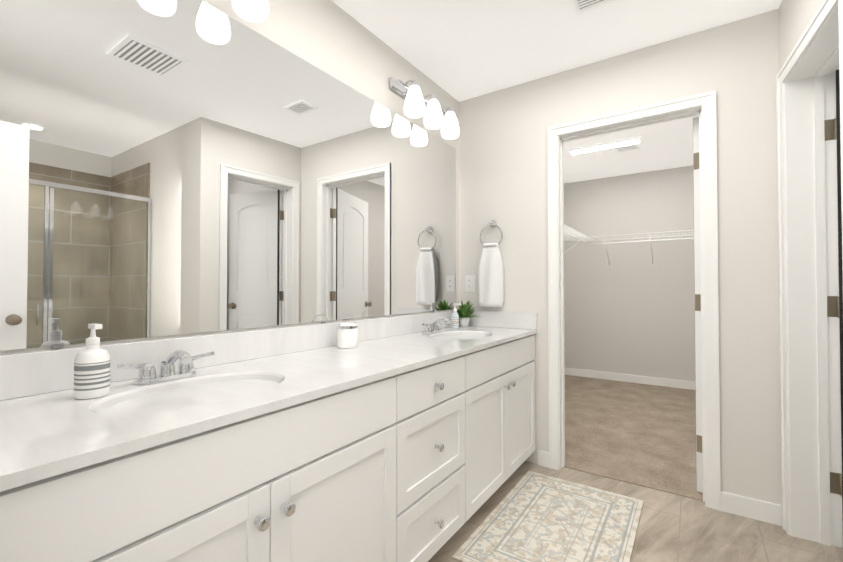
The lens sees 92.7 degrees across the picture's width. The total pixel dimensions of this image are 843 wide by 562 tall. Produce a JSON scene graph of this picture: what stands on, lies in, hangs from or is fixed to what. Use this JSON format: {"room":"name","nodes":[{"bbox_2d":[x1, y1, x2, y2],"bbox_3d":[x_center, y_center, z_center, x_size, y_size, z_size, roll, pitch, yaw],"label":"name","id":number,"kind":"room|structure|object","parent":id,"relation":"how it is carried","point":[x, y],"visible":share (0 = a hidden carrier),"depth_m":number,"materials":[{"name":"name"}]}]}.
{"room":"bathroom","nodes":[
{"label":"bathroom","id":0,"kind":"room"},
{"bbox_2d":[0,0,458,354],"bbox_3d":[0.258,-0.061,2.946,0.115,2.440,5.600,-1,-1,34],"label":"wall","id":1,"kind":"structure","parent":0,"point":[332,38],"depth_m":1.91,"materials":[{"name":"white paint"}]},
{"bbox_2d":[0,0,455,350],"bbox_3d":[-0.437,-0.379,1.808,0.008,1.128,2.418,-1,-1,34],"label":"vanity mirror","id":2,"kind":"object","parent":1,"relation":"attached to","point":[172,167],"visible":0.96,"depth_m":1.33,"materials":[{"name":"clear glass"}]},
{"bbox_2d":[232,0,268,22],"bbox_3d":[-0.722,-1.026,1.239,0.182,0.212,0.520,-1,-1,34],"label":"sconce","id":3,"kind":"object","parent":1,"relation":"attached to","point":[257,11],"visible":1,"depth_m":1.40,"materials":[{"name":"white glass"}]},
{"bbox_2d":[0,310,536,400],"bbox_3d":[-0.202,0.240,1.655,0.558,0.106,2.513,-1,-1,34],"label":"backsplash","id":4,"kind":"structure","parent":1,"relation":"attached to","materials":[{"name":"stone"}]},
{"bbox_2d":[389,77,459,139],"bbox_3d":[0.044,-1.009,2.374,0.182,0.212,0.520,-1,-1,34],"label":"sconce","id":5,"kind":"object","parent":1,"relation":"attached to","point":[417,104],"visible":1,"depth_m":2.31,"materials":[{"name":"white glass"}]},
{"bbox_2d":[564,225,594,253],"bbox_3d":[1.357,-0.361,4.067,0.450,0.305,2.281,-1,-1,34],"label":"wire closet shelf","id":6,"kind":"object","parent":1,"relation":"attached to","point":[577,236],"depth_m":4.43,"materials":[{"name":"white metal"}]},
{"bbox_2d":[331,0,781,182],"bbox_3d":[1.777,-1.347,1.940,3.780,0.100,5.600,-1,-1,34],"label":"ceiling","id":7,"kind":"structure","parent":0,"point":[460,50],"depth_m":2.15,"materials":[{"name":"white paint"}]},
{"bbox_2d":[570,0,617,14],"bbox_3d":[0.790,-1.289,1.827,0.200,0.016,0.150,-1,-1,34],"label":"ceiling vent","id":8,"kind":"object","parent":7,"relation":"in","point":[581,6],"visible":1,"depth_m":1.87,"materials":[{"name":"white metal"}]},
{"bbox_2d":[569,136,640,154],"bbox_3d":[1.697,-1.252,3.742,0.600,0.032,0.090,-1,-1,34],"label":"ceiling light","id":9,"kind":"object","parent":7,"relation":"in","point":[618,143],"visible":1,"depth_m":3.71,"materials":[{"name":"white plastic"}]},
{"bbox_2d":[614,143,639,152],"bbox_3d":[1.953,-1.259,3.817,0.200,0.016,0.150,-1,-1,34],"label":"ceiling vent","id":10,"kind":"object","parent":7,"relation":"in","point":[627,148],"visible":0.98,"depth_m":3.80,"materials":[{"name":"white metal"}]},
{"bbox_2d":[459,9,781,504],"bbox_3d":[1.593,-0.075,2.036,3.115,2.440,0.115,-1,-1,34],"label":"wall","id":11,"kind":"structure","parent":0,"point":[503,157],"depth_m":2.05,"materials":[{"name":"white paint"}]},
{"bbox_2d":[465,275,474,291],"bbox_3d":[0.336,0.017,2.806,0.070,0.114,0.009,-1,-1,34],"label":"switch plate","id":12,"kind":"object","parent":11,"relation":"attached to","point":[469,283],"visible":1,"depth_m":2.80,"materials":[{"name":"white plastic"}]},
{"bbox_2d":[478,220,503,306],"bbox_3d":[0.466,-0.121,2.684,0.170,0.582,0.068,-1,-1,34],"label":"towel ring","id":13,"kind":"object","parent":11,"relation":"attached to","point":[490,282],"visible":1,"depth_m":2.65,"materials":[{"name":"white fabric"}]},
{"bbox_2d":[538,450,548,460],"bbox_3d":[0.612,1.110,2.757,0.603,0.092,0.013,-1,-1,34],"label":"baseboard","id":14,"kind":"structure","parent":11,"relation":"attached to","point":[543,455],"depth_m":2.50,"materials":[{"name":"white wood"}]},
{"bbox_2d":[547,91,720,510],"bbox_3d":[1.178,0.096,2.314,0.848,2.107,0.149,-1,-1,34],"label":"door frame","id":15,"kind":"structure","parent":11,"relation":"attached to","point":[703,106],"depth_m":2.13,"materials":[{"name":"white wood"}]},
{"bbox_2d":[693,116,702,492],"bbox_3d":[1.772,0.124,2.398,0.723,2.029,0.163,1,-1,-39],"label":"closet door","id":16,"kind":"structure","parent":11,"relation":"in","point":[698,375],"depth_m":2.18,"materials":[{"name":"white wood"}]},
{"bbox_2d":[721,491,781,516],"bbox_3d":[1.771,1.098,1.975,0.499,0.092,0.013,-1,-1,34],"label":"baseboard","id":17,"kind":"structure","parent":11,"relation":"attached to","point":[760,510],"depth_m":1.94,"materials":[{"name":"white wood"}]},
{"bbox_2d":[834,70,842,512],"bbox_3d":[1.974,0.110,1.493,0.163,2.029,0.604,1,-1,-40],"label":"door","id":18,"kind":"structure","parent":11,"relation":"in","point":[840,296],"depth_m":1.71,"materials":[{"name":"white wood"}]},
{"bbox_2d":[564,165,694,381],"bbox_3d":[3.131,-0.041,4.316,3.115,2.440,0.115,-1,-1,34],"label":"wall","id":19,"kind":"structure","parent":0,"point":[630,309],"depth_m":4.70,"materials":[{"name":"white paint"}]},
{"bbox_2d":[565,368,694,389],"bbox_3d":[2.637,1.137,4.553,1.950,0.092,0.013,-1,-1,34],"label":"baseboard","id":20,"kind":"structure","parent":19,"relation":"attached to","point":[656,381],"depth_m":4.67,"materials":[{"name":"white wood"}]},
{"bbox_2d":[595,230,693,264],"bbox_3d":[2.704,-0.358,4.280,1.543,0.305,0.421,-1,-1,34],"label":"wire closet shelf","id":21,"kind":"object","parent":19,"relation":"attached to","point":[605,239],"depth_m":4.35,"materials":[{"name":"white metal"}]},
{"bbox_2d":[564,375,702,500],"bbox_3d":[2.328,1.186,3.210,3.230,0.054,2.815,-1,-1,34],"label":"floor","id":22,"kind":"structure","parent":0,"point":[643,435],"depth_m":3.05,"materials":[{"name":"beige carpet"}]},
{"bbox_2d":[428,461,842,561],"bbox_3d":[0.990,1.150,0.736,3.780,0.050,2.785,-1,-1,34],"label":"floor","id":23,"kind":"structure","parent":0,"point":[674,528],"depth_m":1.83,"materials":[{"name":"beige tile"}]},
{"bbox_2d":[0,310,537,561],"bbox_3d":[-0.192,0.663,1.641,0.582,0.952,2.513,-1,-1,34],"label":"bathroom vanity","id":24,"kind":"object","parent":23,"relation":"on","point":[407,438],"visible":1,"depth_m":1.08,"materials":[{"name":"painted wood"},{"name":"cultured marble"},{"name":"chrome"}]},
{"bbox_2d":[0,325,537,491],"bbox_3d":[-0.202,0.361,1.653,0.558,0.135,2.513,-1,-1,34],"label":"countertop","id":25,"kind":"structure","parent":24,"relation":"on","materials":[{"name":"stone"}]},
{"bbox_2d":[74,323,109,398],"bbox_3d":[-0.808,0.194,0.989,0.071,0.177,0.069,-1,-1,34],"label":"soap bottle","id":26,"kind":"object","parent":25,"relation":"on","point":[91,370],"visible":1,"depth_m":0.97,"materials":[{"name":"white ceramic"}]},
{"bbox_2d":[117,350,213,384],"bbox_3d":[-0.699,0.239,1.144,0.146,0.091,0.257,-1,-1,34],"label":"faucet","id":27,"kind":"object","parent":25,"relation":"on","point":[186,374],"depth_m":1.15,"materials":[{"name":"silver metal"}]},
{"bbox_2d":[337,316,357,347],"bbox_3d":[-0.332,0.225,1.795,0.094,0.138,0.104,-1,-1,34],"label":"canister","id":28,"kind":"object","parent":25,"relation":"on","point":[347,335],"visible":1,"depth_m":1.76,"materials":[{"name":"white ceramic"}]},
{"bbox_2d":[422,318,450,333],"bbox_3d":[0.106,0.257,2.338,0.146,0.091,0.257,-1,-1,34],"label":"faucet","id":29,"kind":"object","parent":25,"relation":"on","point":[434,328],"depth_m":2.34,"materials":[{"name":"silver metal"}]},
{"bbox_2d":[451,303,459,328],"bbox_3d":[0.221,0.226,2.605,0.063,0.162,0.053,-1,-1,34],"label":"soap bottle","id":30,"kind":"object","parent":25,"relation":"on","point":[454,320],"visible":0.98,"depth_m":2.59,"materials":[{"name":"white plastic"}]},
{"bbox_2d":[457,300,480,326],"bbox_3d":[0.300,0.216,2.699,0.167,0.184,0.166,-1,-1,34],"label":"plant pot","id":31,"kind":"object","parent":25,"relation":"on","point":[464,313],"visible":1,"depth_m":2.71,"materials":[{"name":"white ceramic"}]},
{"bbox_2d":[452,471,643,561],"bbox_3d":[0.638,1.138,1.869,0.610,0.008,0.930,-1,-1,34],"label":"rug","id":32,"kind":"object","parent":23,"relation":"on","point":[535,517],"visible":0.98,"depth_m":1.86,"materials":[{"name":"beige fabric"}]},
{"bbox_2d":[778,0,822,70],"bbox_3d":[1.552,-0.084,1.463,0.165,2.440,0.900,0,-1,29],"label":"wall","id":33,"kind":"structure","parent":0,"point":[795,17],"depth_m":1.74,"materials":[{"name":"white paint"}]},
{"bbox_2d":[776,0,842,547],"bbox_3d":[1.546,0.083,1.450,0.199,2.107,0.868,0,-1,29],"label":"door frame","id":34,"kind":"structure","parent":33,"relation":"attached to","point":[811,449],"depth_m":1.77,"materials":[{"name":"white wood"}]}
]}

